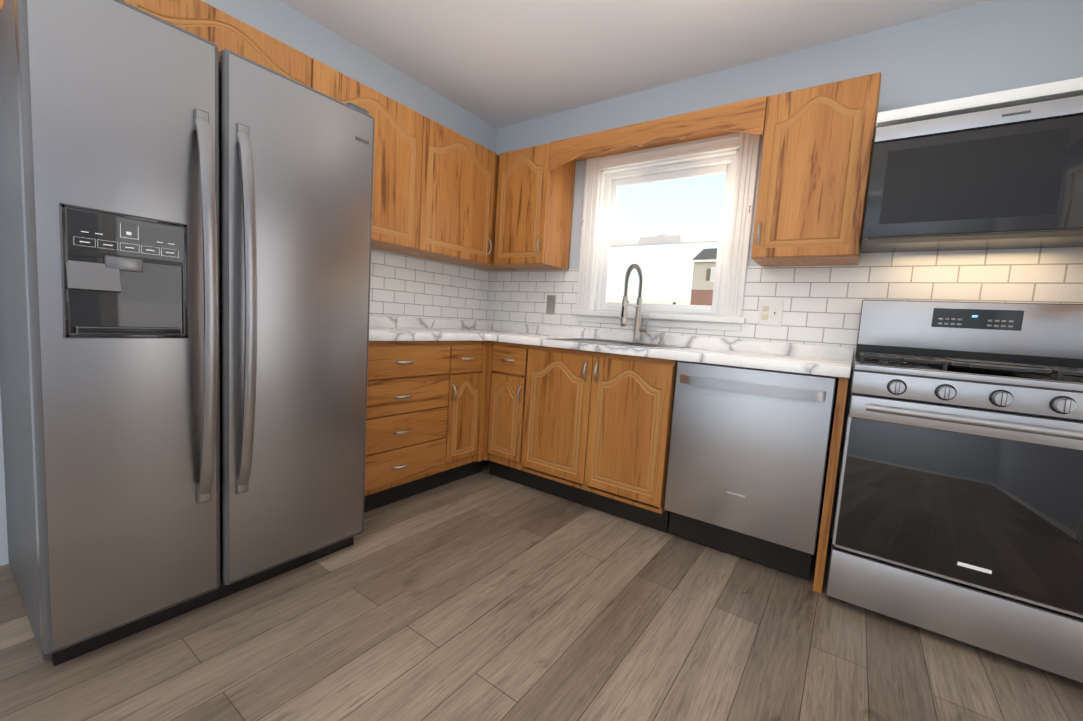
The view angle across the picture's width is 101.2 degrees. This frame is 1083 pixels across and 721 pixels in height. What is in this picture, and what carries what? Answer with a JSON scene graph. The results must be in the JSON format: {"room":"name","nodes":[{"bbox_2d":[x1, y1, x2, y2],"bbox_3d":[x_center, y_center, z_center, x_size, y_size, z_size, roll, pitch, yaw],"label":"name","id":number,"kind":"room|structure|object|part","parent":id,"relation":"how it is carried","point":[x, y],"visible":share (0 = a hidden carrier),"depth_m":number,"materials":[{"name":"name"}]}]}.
{"room":"kitchen","nodes":[
{"label":"kitchen","id":0,"kind":"room"},
{"bbox_2d":[0,0,495,565],"bbox_3d":[-1.826,-0.485,1.634,0.140,2.425,4.960,7,6,35],"label":"wall","id":1,"kind":"structure","parent":0,"point":[276,19],"depth_m":2.38,"materials":[{"name":"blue paint"}]},
{"bbox_2d":[0,0,131,10],"bbox_3d":[-1.688,-1.168,1.308,0.312,0.309,0.620,7,6,35],"label":"upper cabinet","id":2,"kind":"object","parent":1,"relation":"attached to","point":[1,1],"depth_m":1.47,"materials":[{"name":"brown wood"}]},
{"bbox_2d":[132,0,311,87],"bbox_3d":[-1.328,-1.191,1.814,0.312,0.309,0.623,7,6,35],"label":"upper cabinet","id":3,"kind":"object","parent":1,"relation":"attached to","point":[197,17],"depth_m":1.72,"materials":[{"name":"brown wood"}]},
{"bbox_2d":[312,58,427,252],"bbox_3d":[-0.982,-1.003,2.341,0.312,0.736,0.620,7,6,35],"label":"upper cabinet","id":4,"kind":"object","parent":1,"relation":"attached to","point":[401,132],"depth_m":2.36,"materials":[{"name":"brown wood"}]},
{"bbox_2d":[369,249,488,320],"bbox_3d":[-0.880,-0.430,2.861,0.006,0.491,1.530,7,6,35],"label":"tiled wall","id":5,"kind":"structure","parent":1,"relation":"attached to","point":[400,285],"depth_m":2.99,"materials":[{"name":"white tile"}]},
{"bbox_2d":[396,118,498,267],"bbox_3d":[-0.626,-1.026,2.841,0.312,0.736,0.608,7,6,35],"label":"upper cabinet","id":6,"kind":"object","parent":1,"relation":"attached to","point":[435,185],"depth_m":2.75,"materials":[{"name":"brown wood"}]},
{"bbox_2d":[489,247,1082,374],"bbox_3d":[0.866,-0.325,2.599,3.168,0.550,0.006,7,6,35],"label":"tiled wall","id":7,"kind":"structure","parent":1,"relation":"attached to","point":[822,305],"depth_m":2.17,"materials":[{"name":"white tile"}]},
{"bbox_2d":[476,184,517,270],"bbox_3d":[-0.356,-1.044,3.223,0.312,0.736,0.328,7,6,35],"label":"upper cabinet","id":8,"kind":"object","parent":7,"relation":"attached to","point":[494,267],"depth_m":3.27,"materials":[{"name":"brown wood"}]},
{"bbox_2d":[546,295,555,313],"bbox_3d":[0.066,-0.396,3.154,0.070,0.131,0.008,7,6,35],"label":"electrical outlet","id":9,"kind":"object","parent":7,"relation":"attached to","point":[550,308],"visible":1,"depth_m":3.15,"materials":[{"name":"grey plastic"}]},
{"bbox_2d":[758,300,783,325],"bbox_3d":[1.209,-0.251,2.348,0.112,0.131,0.011,7,6,35],"label":"electrical outlet","id":10,"kind":"object","parent":7,"relation":"attached to","point":[770,313],"visible":1,"depth_m":2.35,"materials":[{"name":"white plastic"}]},
{"bbox_2d":[0,460,1082,720],"bbox_3d":[0.447,1.044,0.092,5.920,0.050,4.960,7,6,35],"label":"floor","id":11,"kind":"structure","parent":0,"point":[484,594],"depth_m":1.37,"materials":[{"name":"brown wood"}]},
{"bbox_2d":[0,0,374,666],"bbox_3d":[-1.234,-0.106,1.622,0.855,1.748,0.900,7,6,35],"label":"fridge","id":12,"kind":"object","parent":11,"relation":"on","point":[184,270],"visible":1,"depth_m":1.27,"materials":[{"name":"grey metal"}]},
{"bbox_2d":[364,341,488,512],"bbox_3d":[-0.815,0.290,2.537,0.626,0.848,1.002,7,6,35],"label":"base cabinet","id":13,"kind":"object","parent":11,"relation":"on","point":[426,411],"visible":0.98,"depth_m":2.33,"materials":[{"name":"brown wood"}]},
{"bbox_2d":[369,315,492,340],"bbox_3d":[-0.808,-0.183,2.449,0.630,0.105,0.900,7,6,35],"label":"countertop","id":14,"kind":"structure","parent":13,"relation":"on","point":[381,328],"depth_m":2.68,"materials":[{"name":"stone"}]},
{"bbox_2d":[483,341,586,488],"bbox_3d":[-0.044,0.307,2.889,0.323,0.848,0.613,7,6,35],"label":"base cabinet","id":15,"kind":"object","parent":11,"relation":"on","point":[534,412],"depth_m":2.52,"materials":[{"name":"brown wood"}]},
{"bbox_2d":[493,322,853,377],"bbox_3d":[0.352,-0.121,2.574,2.386,0.105,0.640,7,6,35],"label":"countertop","id":16,"kind":"structure","parent":15,"relation":"on","point":[831,361],"depth_m":2.27,"materials":[{"name":"stone"}]},
{"bbox_2d":[546,338,689,348],"bbox_3d":[0.432,0.009,2.517,0.622,0.225,0.557,7,6,35],"label":"sink","id":17,"kind":"object","parent":16,"relation":"in","point":[625,343],"visible":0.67,"depth_m":2.58,"materials":[{"name":"silver metal"}]},
{"bbox_2d":[658,332,664,343],"bbox_3d":[0.697,-0.131,2.593,0.038,0.070,0.059,7,6,35],"label":"soap dispenser","id":18,"kind":"object","parent":17,"relation":"on","point":[661,339],"visible":1,"depth_m":2.59,"materials":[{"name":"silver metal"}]},
{"bbox_2d":[620,263,648,341],"bbox_3d":[0.548,-0.333,2.584,0.095,0.454,0.248,7,6,35],"label":"faucet","id":19,"kind":"object","parent":16,"relation":"on","point":[638,328],"visible":1,"depth_m":2.64,"materials":[{"name":"silver metal"}]},
{"bbox_2d":[664,361,838,578],"bbox_3d":[0.996,0.444,2.111,0.606,0.846,0.669,7,6,35],"label":"dishwasher","id":20,"kind":"object","parent":11,"relation":"on","point":[749,453],"visible":0.98,"depth_m":1.86,"materials":[{"name":"grey metal"}]},
{"bbox_2d":[826,300,1082,683],"bbox_3d":[1.581,0.357,1.645,0.762,1.178,0.728,7,6,35],"label":"range","id":21,"kind":"object","parent":11,"relation":"on","point":[959,513],"visible":1,"depth_m":1.47,"materials":[{"name":"grey metal"}]},
{"bbox_2d":[280,0,990,127],"bbox_3d":[0.602,-1.405,-0.131,5.920,0.072,4.960,7,6,35],"label":"ceiling","id":22,"kind":"structure","parent":0,"point":[498,63],"depth_m":2.25,"materials":[{"name":"white paint"}]},
{"bbox_2d":[496,0,1082,536],"bbox_3d":[1.097,-0.381,2.522,3.600,2.425,0.140,7,6,35],"label":"wall","id":23,"kind":"structure","parent":0,"point":[992,46],"depth_m":2.03,"materials":[{"name":"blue paint"}]},
{"bbox_2d":[494,143,575,269],"bbox_3d":[-0.058,-1.005,3.006,0.418,0.736,0.340,7,6,35],"label":"upper cabinet","id":24,"kind":"object","parent":23,"relation":"attached to","point":[534,209],"visible":1,"depth_m":2.89,"materials":[{"name":"brown wood"}]},
{"bbox_2d":[549,96,767,170],"bbox_3d":[0.630,-1.204,2.526,1.206,0.166,0.310,7,6,35],"label":"valance","id":25,"kind":"object","parent":23,"relation":"attached to","point":[747,116],"visible":0.98,"depth_m":2.38,"materials":[{"name":"brown wood"}]},
{"bbox_2d":[571,132,760,331],"bbox_3d":[0.729,-0.757,2.734,1.092,1.092,0.192,7,6,35],"label":"window","id":26,"kind":"structure","parent":23,"relation":"in","point":[744,148],"depth_m":2.66,"materials":[{"name":"white wood"}]},
{"bbox_3d":[0.752,-0.748,2.768,0.816,0.882,0.080,7,6,35],"label":"window sash","id":27,"kind":"part","parent":26,"relation":"part of","materials":[{"name":"white plastic"}]},
{"bbox_2d":[751,72,881,266],"bbox_3d":[1.267,-0.836,2.073,0.421,0.736,0.340,7,6,35],"label":"upper cabinet","id":28,"kind":"object","parent":23,"relation":"attached to","point":[817,149],"visible":1,"depth_m":1.95,"materials":[{"name":"brown wood"}]},
{"bbox_2d":[861,95,1082,252],"bbox_3d":[1.715,-0.667,1.683,0.781,0.431,0.468,7,6,35],"label":"microwave","id":29,"kind":"object","parent":23,"relation":"attached to","point":[1009,177],"visible":1,"depth_m":1.59,"materials":[{"name":"black metal"}]},
{"bbox_2d":[876,77,1082,126],"bbox_3d":[1.754,-0.935,1.706,0.762,0.043,0.372,7,6,35],"label":"shelf","id":30,"kind":"object","parent":23,"relation":"attached to","point":[1046,91],"visible":0.42,"depth_m":1.60,"materials":[{"name":"white plastic"}]},
{"bbox_3d":[34.704,-2.847,50.405,160.000,3.770,116.800,7,6,35],"label":"ground","id":31,"kind":"structure","parent":0,"visible":0},
{"bbox_2d":[628,248,716,305],"bbox_3d":[25.364,-7.360,34.570,46.000,11.498,41.070,7,6,35],"label":"building","id":32,"kind":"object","parent":31,"relation":"on","point":[709,286],"depth_m":53.04,"materials":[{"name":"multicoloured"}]}
]}

